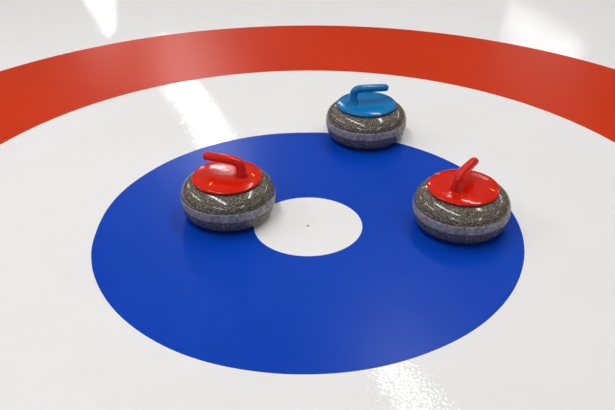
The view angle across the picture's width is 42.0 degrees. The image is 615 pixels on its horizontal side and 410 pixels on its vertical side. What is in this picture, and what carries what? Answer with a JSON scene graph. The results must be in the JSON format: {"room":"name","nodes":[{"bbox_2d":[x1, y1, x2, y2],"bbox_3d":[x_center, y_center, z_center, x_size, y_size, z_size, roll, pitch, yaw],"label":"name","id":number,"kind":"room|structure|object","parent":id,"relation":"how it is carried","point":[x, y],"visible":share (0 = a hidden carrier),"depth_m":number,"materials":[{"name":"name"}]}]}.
{"room":"ice rink","nodes":[
{"label":"ice rink","id":0,"kind":"room"},
{"bbox_2d":[0,0,614,409],"bbox_3d":[-2.025,-1.144,4.380,30.000,0.151,48.000,-12,33,-18],"label":"floor","id":1,"kind":"structure","parent":0,"point":[112,298],"depth_m":2.35,"materials":[{"name":"white ice"}]},
{"bbox_2d":[180,152,275,231],"bbox_3d":[-0.228,-0.060,2.284,0.272,0.189,0.272,0,32,0],"label":"stone","id":2,"kind":"object","parent":1,"relation":"on","point":[228,193],"visible":1,"depth_m":2.22,"materials":[{"name":"stone"}]},
{"bbox_2d":[326,84,405,148],"bbox_3d":[0.199,-0.318,2.701,0.272,0.189,0.272,0,32,0],"label":"stone","id":3,"kind":"object","parent":1,"relation":"on","point":[362,118],"visible":1,"depth_m":2.64,"materials":[{"name":"stone"}]},
{"bbox_2d":[412,157,510,243],"bbox_3d":[0.432,-0.029,2.229,0.272,0.189,0.272,0,32,0],"label":"stone","id":4,"kind":"object","parent":1,"relation":"on","point":[463,205],"visible":1,"depth_m":2.16,"materials":[{"name":"stone"}]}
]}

